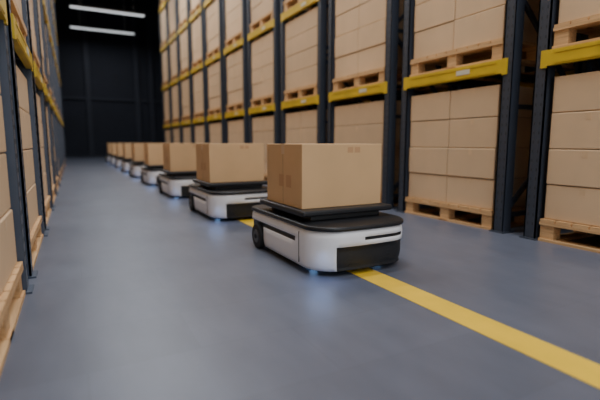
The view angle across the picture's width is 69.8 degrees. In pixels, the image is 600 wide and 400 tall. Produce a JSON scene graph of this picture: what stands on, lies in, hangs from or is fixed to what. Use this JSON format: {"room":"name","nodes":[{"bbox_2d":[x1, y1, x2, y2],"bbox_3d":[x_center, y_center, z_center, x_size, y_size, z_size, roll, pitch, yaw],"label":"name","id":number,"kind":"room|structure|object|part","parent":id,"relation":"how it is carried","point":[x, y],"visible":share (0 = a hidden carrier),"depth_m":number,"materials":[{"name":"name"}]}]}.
{"room":"warehouse aisle","nodes":[
{"label":"warehouse aisle","id":0,"kind":"room"},
{"bbox_2d":[55,0,177,154],"bbox_3d":[-10.859,-6.693,24.317,11.200,8.480,0.260,-4,9,-27],"label":"wall","id":1,"kind":"structure","parent":0,"point":[111,82],"depth_m":24.33,"materials":[{"name":"paint"}]},
{"bbox_2d":[65,155,105,157],"bbox_3d":[-10.788,-2.542,24.731,11.180,0.140,0.035,-4,9,-27],"label":"baseboard","id":2,"kind":"structure","parent":1,"relation":"attached to","point":[66,156],"depth_m":24.00,"materials":[{"name":"metal"}]},
{"bbox_2d":[85,0,158,9],"bbox_3d":[-2.878,-8.948,8.683,11.200,0.100,34.400,-4,9,-27],"label":"ceiling","id":3,"kind":"structure","parent":0,"point":[146,4],"depth_m":23.88,"materials":[{"name":"paint"}]},
{"bbox_2d":[70,0,133,34],"bbox_3d":[-9.931,-9.554,21.547,2.960,2.080,0.180,-4,9,-27],"label":"strip light","id":4,"kind":"object","parent":3,"relation":"hanging from","point":[71,26],"visible":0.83,"depth_m":21.59,"materials":[{"name":"white plastic"}]},
{"bbox_2d":[69,4,144,16],"bbox_3d":[-8.257,-9.135,18.387,2.960,2.080,0.180,-4,9,-27],"label":"strip light","id":5,"kind":"object","parent":3,"relation":"hanging from","point":[70,5],"visible":1,"depth_m":18.47,"materials":[{"name":"white plastic"}]},
{"bbox_2d":[0,157,599,399],"bbox_3d":[-2.878,-0.444,9.810,11.200,0.102,34.400,-4,9,-27],"label":"floor","id":6,"kind":"structure","parent":0,"point":[138,294],"depth_m":2.04,"materials":[{"name":"concrete"}]},
{"bbox_2d":[0,89,25,375],"bbox_3d":[-1.665,-0.049,1.445,1.072,1.317,1.168,-4,9,-27],"label":"pallet","id":7,"kind":"object","parent":6,"relation":"on","point":[12,296],"visible":1,"depth_m":1.97,"materials":[{"name":"beige cardboard"}]},
{"bbox_2d":[0,0,33,293],"bbox_3d":[-1.699,-3.259,1.002,1.210,7.798,1.456,-4,9,-27],"label":"rack","id":8,"kind":"object","parent":6,"relation":"on","point":[5,76],"visible":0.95,"depth_m":2.21,"materials":[{"name":"metal"}]},
{"bbox_2d":[6,0,47,278],"bbox_3d":[-2.450,-3.447,2.420,1.210,7.798,1.456,-4,9,-27],"label":"rack","id":9,"kind":"object","parent":6,"relation":"on","point":[19,49],"visible":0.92,"depth_m":2.61,"materials":[{"name":"metal"}]},
{"bbox_2d":[10,0,26,40],"bbox_3d":[-2.416,-1.748,2.663,1.072,1.317,1.168,-4,9,-27],"label":"pallet","id":10,"kind":"object","parent":9,"relation":"in","point":[16,7],"visible":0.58,"depth_m":3.07,"materials":[{"name":"beige cardboard"}]},
{"bbox_2d":[16,65,43,268],"bbox_3d":[-2.416,-0.237,2.864,1.072,1.317,1.168,-4,9,-27],"label":"pallet","id":11,"kind":"object","parent":6,"relation":"on","point":[36,236],"visible":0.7,"depth_m":3.16,"materials":[{"name":"beige cardboard"}]},
{"bbox_2d":[26,0,54,229],"bbox_3d":[-3.202,-3.635,3.838,1.210,7.798,1.456,-4,9,-27],"label":"rack","id":12,"kind":"object","parent":6,"relation":"on","point":[38,83],"visible":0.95,"depth_m":4.83,"materials":[{"name":"metal"}]},
{"bbox_2d":[15,0,39,71],"bbox_3d":[-3.167,-1.936,4.082,1.072,1.317,1.168,-4,9,-27],"label":"pallet","id":13,"kind":"object","parent":12,"relation":"in","point":[35,57],"visible":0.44,"depth_m":4.53,"materials":[{"name":"beige cardboard"}]},
{"bbox_2d":[36,93,50,224],"bbox_3d":[-3.167,-0.425,4.282,1.072,1.317,1.168,-4,9,-27],"label":"pallet","id":14,"kind":"object","parent":6,"relation":"on","point":[47,198],"visible":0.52,"depth_m":4.69,"materials":[{"name":"beige cardboard"}]},
{"bbox_2d":[36,0,57,206],"bbox_3d":[-3.953,-3.823,5.257,1.210,7.798,1.456,-4,9,-27],"label":"rack","id":15,"kind":"object","parent":6,"relation":"on","point":[46,89],"visible":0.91,"depth_m":6.25,"materials":[{"name":"metal"}]},
{"bbox_2d":[38,0,47,86],"bbox_3d":[-3.918,-2.124,5.500,1.072,1.317,1.168,-4,9,-27],"label":"pallet","id":16,"kind":"object","parent":15,"relation":"in","point":[44,76],"visible":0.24,"depth_m":6.01,"materials":[{"name":"beige cardboard"}]},
{"bbox_2d":[46,107,55,203],"bbox_3d":[-3.918,-0.613,5.700,1.072,1.317,1.168,-4,9,-27],"label":"pallet","id":17,"kind":"object","parent":6,"relation":"on","point":[53,185],"visible":0.17,"depth_m":6.22,"materials":[{"name":"brown cardboard"}]},
{"bbox_2d":[42,0,60,193],"bbox_3d":[-4.704,-4.011,6.675,1.210,7.798,1.456,-4,9,-27],"label":"rack","id":18,"kind":"object","parent":6,"relation":"on","point":[45,17],"visible":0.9,"depth_m":7.63,"materials":[{"name":"metal"}]},
{"bbox_2d":[45,31,51,97],"bbox_3d":[-4.670,-2.312,6.918,1.072,1.317,1.168,-4,9,-27],"label":"pallet","id":19,"kind":"object","parent":18,"relation":"in","point":[45,31],"visible":0.07,"depth_m":7.50,"materials":[{"name":"brown cardboard"}]},
{"bbox_2d":[46,0,62,184],"bbox_3d":[-5.455,-4.199,8.093,1.210,7.798,1.456,-4,9,-27],"label":"rack","id":20,"kind":"object","parent":6,"relation":"on","point":[47,5],"visible":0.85,"depth_m":9.04,"materials":[{"name":"metal"}]},
{"bbox_2d":[51,114,58,190],"bbox_3d":[-4.670,-0.801,7.119,1.072,1.317,1.168,-4,9,-27],"label":"pallet","id":21,"kind":"object","parent":6,"relation":"on","point":[51,114],"visible":0.07,"depth_m":7.71,"materials":[{"name":"beige cardboard"}]},
{"bbox_2d":[48,0,63,178],"bbox_3d":[-6.206,-4.387,9.512,1.210,7.798,1.456,-4,9,-27],"label":"rack","id":22,"kind":"object","parent":6,"relation":"on","point":[53,54],"visible":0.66,"depth_m":10.44,"materials":[{"name":"metal"}]},
{"bbox_2d":[50,0,63,171],"bbox_3d":[-6.958,-4.575,10.930,1.210,7.798,1.456,-4,9,-27],"label":"rack","id":23,"kind":"object","parent":6,"relation":"on","point":[50,0],"visible":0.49,"depth_m":11.78,"materials":[{"name":"metal"}]},
{"bbox_2d":[52,0,64,170],"bbox_3d":[-7.709,-4.763,12.349,1.210,7.798,1.456,-4,9,-27],"label":"rack","id":24,"kind":"object","parent":6,"relation":"on","point":[52,0],"visible":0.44,"depth_m":13.16,"materials":[{"name":"metal"}]},
{"bbox_2d":[53,0,65,167],"bbox_3d":[-8.460,-4.951,13.767,1.210,7.798,1.456,-4,9,-27],"label":"rack","id":25,"kind":"object","parent":6,"relation":"on","point":[53,0],"visible":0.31,"depth_m":14.55,"materials":[{"name":"metal"}]},
{"bbox_2d":[54,0,65,165],"bbox_3d":[-9.211,-5.139,15.185,1.210,7.798,1.456,-4,9,-27],"label":"rack","id":26,"kind":"object","parent":6,"relation":"on","point":[54,0],"visible":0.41,"depth_m":15.94,"materials":[{"name":"metal"}]},
{"bbox_2d":[106,153,110,161],"bbox_3d":[-7.563,-1.735,17.730,0.770,0.380,1.122,-4,9,-27],"label":"robot","id":27,"kind":"object","parent":6,"relation":"on","point":[108,155],"visible":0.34,"depth_m":17.27,"materials":[{"name":"plastic"}]},
{"bbox_2d":[107,143,110,153],"bbox_3d":[-7.575,-2.132,17.701,0.626,0.416,0.554,-4,9,-27],"label":"cardboard box","id":28,"kind":"object","parent":27,"relation":"on","point":[108,144],"visible":0.34,"depth_m":17.35,"materials":[{"name":"brown cardboard"}]},
{"bbox_2d":[110,154,116,164],"bbox_3d":[-6.596,-1.493,15.904,0.770,0.380,1.122,-4,9,-27],"label":"robot","id":29,"kind":"object","parent":6,"relation":"on","point":[112,160],"visible":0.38,"depth_m":15.45,"materials":[{"name":"plastic"}]},
{"bbox_2d":[111,143,116,154],"bbox_3d":[-6.608,-1.890,15.876,0.626,0.416,0.554,-4,9,-27],"label":"cardboard box","id":30,"kind":"object","parent":29,"relation":"on","point":[113,145],"visible":0.4,"depth_m":15.53,"materials":[{"name":"brown cardboard"}]},
{"bbox_2d":[114,156,123,167],"bbox_3d":[-5.629,-1.251,14.079,0.770,0.380,1.122,-4,9,-27],"label":"robot","id":31,"kind":"object","parent":6,"relation":"on","point":[118,159],"visible":0.35,"depth_m":13.61,"materials":[{"name":"plastic"}]},
{"bbox_2d":[116,143,122,155],"bbox_3d":[-5.642,-1.648,14.050,0.626,0.416,0.554,-4,9,-27],"label":"cardboard box","id":32,"kind":"object","parent":31,"relation":"on","point":[119,147],"visible":0.41,"depth_m":13.71,"materials":[{"name":"brown cardboard"}]},
{"bbox_2d":[121,158,132,170],"bbox_3d":[-4.662,-1.009,12.253,0.770,0.380,1.122,-4,9,-27],"label":"robot","id":33,"kind":"object","parent":6,"relation":"on","point":[125,164],"visible":0.34,"depth_m":11.78,"materials":[{"name":"plastic"}]},
{"bbox_2d":[122,143,131,157],"bbox_3d":[-4.675,-1.406,12.224,0.626,0.416,0.554,-4,9,-27],"label":"cardboard box","id":34,"kind":"object","parent":33,"relation":"on","point":[127,153],"visible":0.41,"depth_m":11.89,"materials":[{"name":"brown cardboard"}]},
{"bbox_2d":[129,160,144,176],"bbox_3d":[-3.695,-0.767,10.427,0.770,0.380,1.122,-4,9,-27],"label":"robot","id":35,"kind":"object","parent":6,"relation":"on","point":[135,167],"visible":0.42,"depth_m":9.95,"materials":[{"name":"plastic"}]},
{"bbox_2d":[131,143,143,160],"bbox_3d":[-3.708,-1.164,10.399,0.626,0.416,0.554,-4,9,-27],"label":"cardboard box","id":36,"kind":"object","parent":35,"relation":"on","point":[137,149],"visible":0.36,"depth_m":10.07,"materials":[{"name":"brown cardboard"}]},
{"bbox_3d":[-3.703,-0.921,10.422,0.698,0.073,0.710,-4,9,-27],"label":"lift plate","id":37,"kind":"part","parent":35,"relation":"part of","materials":[{"name":"black plastic"}]},
{"bbox_2d":[141,164,163,184],"bbox_3d":[-2.728,-0.525,8.601,0.770,0.380,1.122,-4,9,-27],"label":"robot","id":38,"kind":"object","parent":6,"relation":"on","point":[149,174],"visible":0.42,"depth_m":8.10,"materials":[{"name":"plastic"}]},
{"bbox_3d":[-2.736,-0.679,8.596,0.698,0.073,0.710,-4,9,-27],"label":"lift plate","id":39,"kind":"part","parent":38,"relation":"part of","materials":[{"name":"black plastic"}]},
{"bbox_2d":[144,143,163,164],"bbox_3d":[-2.741,-0.922,8.573,0.626,0.416,0.554,-4,9,-27],"label":"cardboard box","id":40,"kind":"object","parent":38,"relation":"on","point":[153,152],"visible":0.5,"depth_m":8.26,"materials":[{"name":"brown cardboard"}]},
{"bbox_2d":[165,130,170,142],"bbox_3d":[-4.799,-2.163,17.399,1.072,1.317,1.168,-4,9,-27],"label":"pallet","id":41,"kind":"object","parent":6,"relation":"on","point":[167,132],"visible":0.09,"depth_m":17.16,"materials":[{"name":"brown cardboard"}]},
{"bbox_2d":[158,0,189,142],"bbox_3d":[-4.763,-5.378,16.990,1.210,7.798,1.456,-4,9,-27],"label":"rack","id":42,"kind":"object","parent":6,"relation":"on","point":[164,5],"visible":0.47,"depth_m":16.60,"materials":[{"name":"metal"}]},
{"bbox_2d":[164,90,169,124],"bbox_3d":[-4.797,-3.674,17.195,1.072,1.317,1.168,-4,9,-27],"label":"cardboard boxes","id":43,"kind":"object","parent":42,"relation":"in","point":[166,93],"visible":0.27,"depth_m":16.99,"materials":[{"name":"beige cardboard"}]},
{"bbox_2d":[160,9,175,48],"bbox_3d":[-4.795,-6.639,16.799,1.072,1.317,1.168,-4,9,-27],"label":"pallet","id":44,"kind":"object","parent":42,"relation":"in","point":[162,15],"visible":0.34,"depth_m":16.59,"materials":[{"name":"beige cardboard"}]},
{"bbox_2d":[162,49,183,86],"bbox_3d":[-4.797,-5.157,16.999,1.072,1.317,1.168,-4,9,-27],"label":"cardboard boxes","id":45,"kind":"object","parent":42,"relation":"in","point":[164,54],"visible":0.28,"depth_m":16.81,"materials":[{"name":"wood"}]},
{"bbox_2d":[173,128,179,142],"bbox_3d":[-4.050,-1.976,15.984,1.072,1.317,1.168,-4,9,-27],"label":"pallet","id":46,"kind":"object","parent":6,"relation":"on","point":[175,131],"visible":0.09,"depth_m":15.71,"materials":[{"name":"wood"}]},
{"bbox_2d":[158,169,196,196],"bbox_3d":[-1.762,-0.283,6.776,0.770,0.380,1.122,-4,9,-27],"label":"robot","id":47,"kind":"object","parent":6,"relation":"on","point":[173,183],"visible":0.58,"depth_m":6.27,"materials":[{"name":"plastic"}]},
{"bbox_3d":[-1.769,-0.437,6.771,0.698,0.073,0.710,-4,9,-27],"label":"lift plate","id":48,"kind":"part","parent":47,"relation":"part of","materials":[{"name":"black plastic"}]},
{"bbox_2d":[163,143,196,170],"bbox_3d":[-1.774,-0.680,6.747,0.626,0.416,0.554,-4,9,-27],"label":"cardboard box","id":49,"kind":"object","parent":47,"relation":"on","point":[176,156],"visible":0.69,"depth_m":6.46,"materials":[{"name":"brown cardboard"}]},
{"bbox_2d":[167,0,199,142],"bbox_3d":[-4.012,-5.190,15.571,1.210,7.798,1.456,-4,9,-27],"label":"rack","id":50,"kind":"object","parent":6,"relation":"on","point":[175,36],"visible":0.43,"depth_m":15.14,"materials":[{"name":"metal"}]},
{"bbox_2d":[172,84,178,122],"bbox_3d":[-4.048,-3.486,15.781,1.072,1.317,1.168,-4,9,-27],"label":"cardboard boxes","id":51,"kind":"object","parent":50,"relation":"in","point":[175,119],"visible":0.27,"depth_m":15.58,"materials":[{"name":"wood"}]},
{"bbox_2d":[170,40,185,81],"bbox_3d":[-4.045,-4.969,15.579,1.072,1.317,1.168,-4,9,-27],"label":"pallet","id":52,"kind":"object","parent":50,"relation":"in","point":[173,54],"visible":0.26,"depth_m":15.38,"materials":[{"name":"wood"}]},
{"bbox_2d":[169,0,186,39],"bbox_3d":[-4.050,-6.453,15.391,1.072,1.317,1.168,-4,9,-27],"label":"pallet","id":53,"kind":"object","parent":50,"relation":"in","point":[172,26],"visible":0.24,"depth_m":15.18,"materials":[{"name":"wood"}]},
{"bbox_2d":[183,127,190,142],"bbox_3d":[-3.292,-1.786,14.555,1.072,1.317,1.168,-4,9,-27],"label":"pallet","id":54,"kind":"object","parent":6,"relation":"on","point":[186,131],"visible":0.09,"depth_m":14.29,"materials":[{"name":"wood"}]},
{"bbox_2d":[177,0,213,142],"bbox_3d":[-3.261,-5.002,14.153,1.210,7.798,1.456,-4,9,-27],"label":"rack","id":55,"kind":"object","parent":6,"relation":"on","point":[186,75],"visible":0.37,"depth_m":13.70,"materials":[{"name":"metal"}]},
{"bbox_2d":[181,78,189,120],"bbox_3d":[-3.297,-3.298,14.364,1.072,1.317,1.168,-4,9,-27],"label":"cardboard boxes","id":56,"kind":"object","parent":55,"relation":"in","point":[185,84],"visible":0.28,"depth_m":14.15,"materials":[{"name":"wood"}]},
{"bbox_2d":[180,29,198,75],"bbox_3d":[-3.292,-4.780,14.157,1.072,1.317,1.168,-4,9,-27],"label":"pallet","id":57,"kind":"object","parent":55,"relation":"in","point":[183,37],"visible":0.3,"depth_m":13.96,"materials":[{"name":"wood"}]},
{"bbox_2d":[178,0,200,28],"bbox_3d":[-3.294,-6.264,13.965,1.072,1.317,1.168,-4,9,-27],"label":"pallet","id":58,"kind":"object","parent":55,"relation":"in","point":[182,3],"visible":0.24,"depth_m":13.77,"materials":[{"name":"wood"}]},
{"bbox_2d":[195,125,203,142],"bbox_3d":[-2.542,-1.599,13.139,1.072,1.317,1.168,-4,9,-27],"label":"cardboard boxes","id":59,"kind":"object","parent":6,"relation":"on","point":[199,130],"visible":0.06,"depth_m":12.88,"materials":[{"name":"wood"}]},
{"bbox_2d":[189,0,235,142],"bbox_3d":[-2.510,-4.814,12.735,1.210,7.798,1.456,-4,9,-27],"label":"rack","id":60,"kind":"object","parent":6,"relation":"on","point":[201,67],"visible":0.36,"depth_m":12.28,"materials":[{"name":"metal"}]},
{"bbox_2d":[190,0,215,15],"bbox_3d":[-2.543,-6.076,12.546,1.072,1.317,1.168,-4,9,-27],"label":"pallet","id":61,"kind":"object","parent":60,"relation":"in","point":[195,4],"visible":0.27,"depth_m":12.43,"materials":[{"name":"beige cardboard"}]},
{"bbox_2d":[192,16,218,68],"bbox_3d":[-2.542,-4.592,12.740,1.072,1.317,1.168,-4,9,-27],"label":"pallet","id":62,"kind":"object","parent":60,"relation":"in","point":[196,26],"visible":0.24,"depth_m":12.52,"materials":[{"name":"brown cardboard"}]},
{"bbox_2d":[193,71,219,118],"bbox_3d":[-2.545,-3.110,12.944,1.072,1.317,1.168,-4,9,-27],"label":"pallet","id":63,"kind":"object","parent":60,"relation":"in","point":[197,78],"visible":0.27,"depth_m":12.73,"materials":[{"name":"beige cardboard"}]},
{"bbox_2d":[209,123,221,142],"bbox_3d":[-1.791,-1.411,11.720,1.072,1.317,1.168,-4,9,-27],"label":"pallet","id":64,"kind":"object","parent":6,"relation":"on","point":[215,129],"visible":0.08,"depth_m":11.43,"materials":[{"name":"beige cardboard"}]},
{"bbox_2d":[189,179,267,217],"bbox_3d":[-0.795,-0.041,4.950,0.770,0.380,1.122,-4,9,-27],"label":"robot","id":65,"kind":"object","parent":6,"relation":"on","point":[221,199],"visible":0.81,"depth_m":4.50,"materials":[{"name":"plastic"}]},
{"bbox_3d":[-0.803,-0.195,4.945,0.698,0.073,0.710,-4,9,-27],"label":"lift plate","id":66,"kind":"part","parent":65,"relation":"part of","materials":[{"name":"black plastic"}]},
{"bbox_2d":[196,143,263,182],"bbox_3d":[-0.807,-0.438,4.922,0.626,0.416,0.554,-4,9,-27],"label":"cardboard box","id":67,"kind":"object","parent":65,"relation":"on","point":[215,162],"visible":0.99,"depth_m":4.69,"materials":[{"name":"brown cardboard"}]},
{"bbox_2d":[203,0,257,142],"bbox_3d":[-1.759,-4.626,11.316,1.210,7.798,1.456,-4,9,-27],"label":"rack","id":68,"kind":"object","parent":6,"relation":"on","point":[214,59],"visible":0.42,"depth_m":10.90,"materials":[{"name":"metal"}]},
{"bbox_2d":[208,61,233,115],"bbox_3d":[-1.795,-2.922,11.527,1.072,1.317,1.168,-4,9,-27],"label":"pallet","id":69,"kind":"object","parent":68,"relation":"in","point":[213,70],"visible":0.27,"depth_m":11.31,"materials":[{"name":"brown cardboard"}]},
{"bbox_2d":[206,0,241,59],"bbox_3d":[-1.794,-4.405,11.329,1.072,1.317,1.168,-4,9,-27],"label":"pallet","id":70,"kind":"object","parent":68,"relation":"in","point":[212,13],"visible":0.27,"depth_m":11.11,"materials":[{"name":"beige cardboard"}]},
{"bbox_2d":[228,120,243,142],"bbox_3d":[-1.042,-1.223,10.305,1.072,1.317,1.168,-4,9,-27],"label":"pallet","id":71,"kind":"object","parent":6,"relation":"on","point":[235,128],"visible":0.12,"depth_m":10.00,"materials":[{"name":"brown cardboard"}]},
{"bbox_2d":[222,0,273,142],"bbox_3d":[-1.008,-4.438,9.898,1.210,7.798,1.456,-4,9,-27],"label":"rack","id":72,"kind":"object","parent":6,"relation":"on","point":[242,43],"visible":0.41,"depth_m":9.44,"materials":[{"name":"metal"}]},
{"bbox_2d":[226,49,269,112],"bbox_3d":[-1.039,-2.733,10.100,1.072,1.317,1.168,-4,9,-27],"label":"pallet","id":73,"kind":"object","parent":72,"relation":"in","point":[234,61],"visible":0.2,"depth_m":9.86,"materials":[{"name":"brown cardboard"}]},
{"bbox_2d":[225,0,270,48],"bbox_3d":[-1.040,-4.216,9.904,1.072,1.317,1.168,-4,9,-27],"label":"pallet","id":74,"kind":"object","parent":72,"relation":"in","point":[233,7],"visible":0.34,"depth_m":9.70,"materials":[{"name":"beige cardboard"}]},
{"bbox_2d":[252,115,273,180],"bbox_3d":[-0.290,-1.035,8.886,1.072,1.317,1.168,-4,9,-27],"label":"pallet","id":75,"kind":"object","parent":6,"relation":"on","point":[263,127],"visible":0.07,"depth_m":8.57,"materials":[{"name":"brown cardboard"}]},
{"bbox_2d":[247,0,326,143],"bbox_3d":[-0.256,-4.250,8.479,1.210,7.798,1.456,-4,9,-27],"label":"rack","id":76,"kind":"object","parent":6,"relation":"on","point":[273,25],"visible":0.43,"depth_m":8.02,"materials":[{"name":"metal"}]},
{"bbox_2d":[250,0,307,32],"bbox_3d":[-0.288,-4.028,8.484,1.072,1.317,1.168,-4,9,-27],"label":"pallet","id":77,"kind":"object","parent":76,"relation":"in","point":[261,10],"visible":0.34,"depth_m":8.34,"materials":[{"name":"beige cardboard"}]},
{"bbox_2d":[251,31,312,107],"bbox_3d":[-0.289,-2.546,8.684,1.072,1.317,1.168,-4,9,-27],"label":"pallet","id":78,"kind":"object","parent":76,"relation":"in","point":[262,48],"visible":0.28,"depth_m":8.43,"materials":[{"name":"beige cardboard"}]},
{"bbox_2d":[286,110,326,143],"bbox_3d":[0.457,-0.848,7.474,1.072,1.317,1.168,-4,9,-27],"label":"pallet","id":79,"kind":"object","parent":6,"relation":"on","point":[301,127],"visible":0.2,"depth_m":7.12,"materials":[{"name":"brown cardboard"}]},
{"bbox_2d":[252,198,402,271],"bbox_3d":[0.172,0.201,3.124,0.770,0.380,1.122,-4,9,-27],"label":"robot","id":80,"kind":"object","parent":6,"relation":"on","point":[340,238],"visible":0.93,"depth_m":2.70,"materials":[{"name":"plastic"}]},
{"bbox_2d":[267,144,380,208],"bbox_3d":[0.160,-0.196,3.096,0.626,0.416,0.554,-4,9,-27],"label":"cardboard box","id":81,"kind":"object","parent":80,"relation":"on","point":[301,176],"visible":1,"depth_m":2.86,"materials":[{"name":"brown cardboard"}]},
{"bbox_3d":[0.164,0.047,3.119,0.698,0.073,0.710,-4,9,-27],"label":"lift plate","id":82,"kind":"part","parent":80,"relation":"part of","materials":[{"name":"black plastic"}]},
{"bbox_2d":[280,0,381,143],"bbox_3d":[0.495,-4.062,7.061,1.210,7.798,1.456,-4,9,-27],"label":"rack","id":83,"kind":"object","parent":6,"relation":"on","point":[319,100],"visible":0.38,"depth_m":6.64,"materials":[{"name":"metal"}]},
{"bbox_2d":[283,0,327,12],"bbox_3d":[0.458,-3.842,7.077,1.072,1.317,1.168,-4,9,-27],"label":"pallet","id":84,"kind":"object","parent":83,"relation":"in","point":[287,4],"visible":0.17,"depth_m":7.33,"materials":[{"name":"beige cardboard"}]},
{"bbox_2d":[284,6,367,101],"bbox_3d":[0.459,-2.358,7.271,1.072,1.317,1.168,-4,9,-27],"label":"pallet","id":85,"kind":"object","parent":83,"relation":"in","point":[301,32],"visible":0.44,"depth_m":7.00,"materials":[{"name":"beige cardboard"}]},
{"bbox_2d":[334,100,419,205],"bbox_3d":[1.213,-0.659,6.048,1.072,1.317,1.168,-4,9,-27],"label":"pallet","id":86,"kind":"object","parent":6,"relation":"on","point":[362,123],"visible":0.15,"depth_m":5.59,"materials":[{"name":"beige cardboard"}]},
{"bbox_2d":[327,0,459,208],"bbox_3d":[1.246,-3.874,5.643,1.210,7.798,1.456,-4,9,-27],"label":"rack","id":87,"kind":"object","parent":6,"relation":"on","point":[387,91],"visible":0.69,"depth_m":5.24,"materials":[{"name":"metal"}]},
{"bbox_2d":[332,0,447,91],"bbox_3d":[1.212,-2.170,5.850,1.072,1.317,1.168,-4,9,-27],"label":"pallet","id":88,"kind":"object","parent":87,"relation":"in","point":[360,27],"visible":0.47,"depth_m":5.60,"materials":[{"name":"beige cardboard"}]},
{"bbox_2d":[405,84,553,229],"bbox_3d":[1.960,-0.472,4.636,1.072,1.317,1.168,-4,9,-27],"label":"pallet","id":89,"kind":"object","parent":6,"relation":"on","point":[454,134],"visible":0.69,"depth_m":4.25,"materials":[{"name":"beige cardboard"}]},
{"bbox_2d":[395,0,591,233],"bbox_3d":[1.997,-3.686,4.224,1.210,7.798,1.456,-4,9,-27],"label":"rack","id":90,"kind":"object","parent":6,"relation":"on","point":[507,69],"visible":0.54,"depth_m":3.88,"materials":[{"name":"metal"}]},
{"bbox_2d":[410,0,574,81],"bbox_3d":[1.965,-1.981,4.427,1.072,1.317,1.168,-4,9,-27],"label":"pallet","id":91,"kind":"object","parent":90,"relation":"in","point":[449,34],"visible":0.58,"depth_m":4.20,"materials":[{"name":"beige cardboard"}]},
{"bbox_2d":[519,0,599,240],"bbox_3d":[2.748,-3.498,2.806,1.210,7.798,1.456,-4,9,-27],"label":"rack","id":92,"kind":"object","parent":6,"relation":"on","point":[547,58],"visible":0.96,"depth_m":3.47,"materials":[{"name":"metal"}]},
{"bbox_2d":[552,0,599,48],"bbox_3d":[2.715,-1.794,3.011,1.072,1.317,1.168,-4,9,-27],"label":"pallet","id":93,"kind":"object","parent":92,"relation":"in","point":[575,16],"visible":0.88,"depth_m":3.25,"materials":[{"name":"beige cardboard"}]},
{"bbox_2d":[538,71,599,252],"bbox_3d":[2.716,-0.283,3.210,1.072,1.317,1.168,-4,9,-27],"label":"pallet","id":94,"kind":"object","parent":6,"relation":"on","point":[572,202],"visible":1,"depth_m":3.29,"materials":[{"name":"beige cardboard"}]}
]}

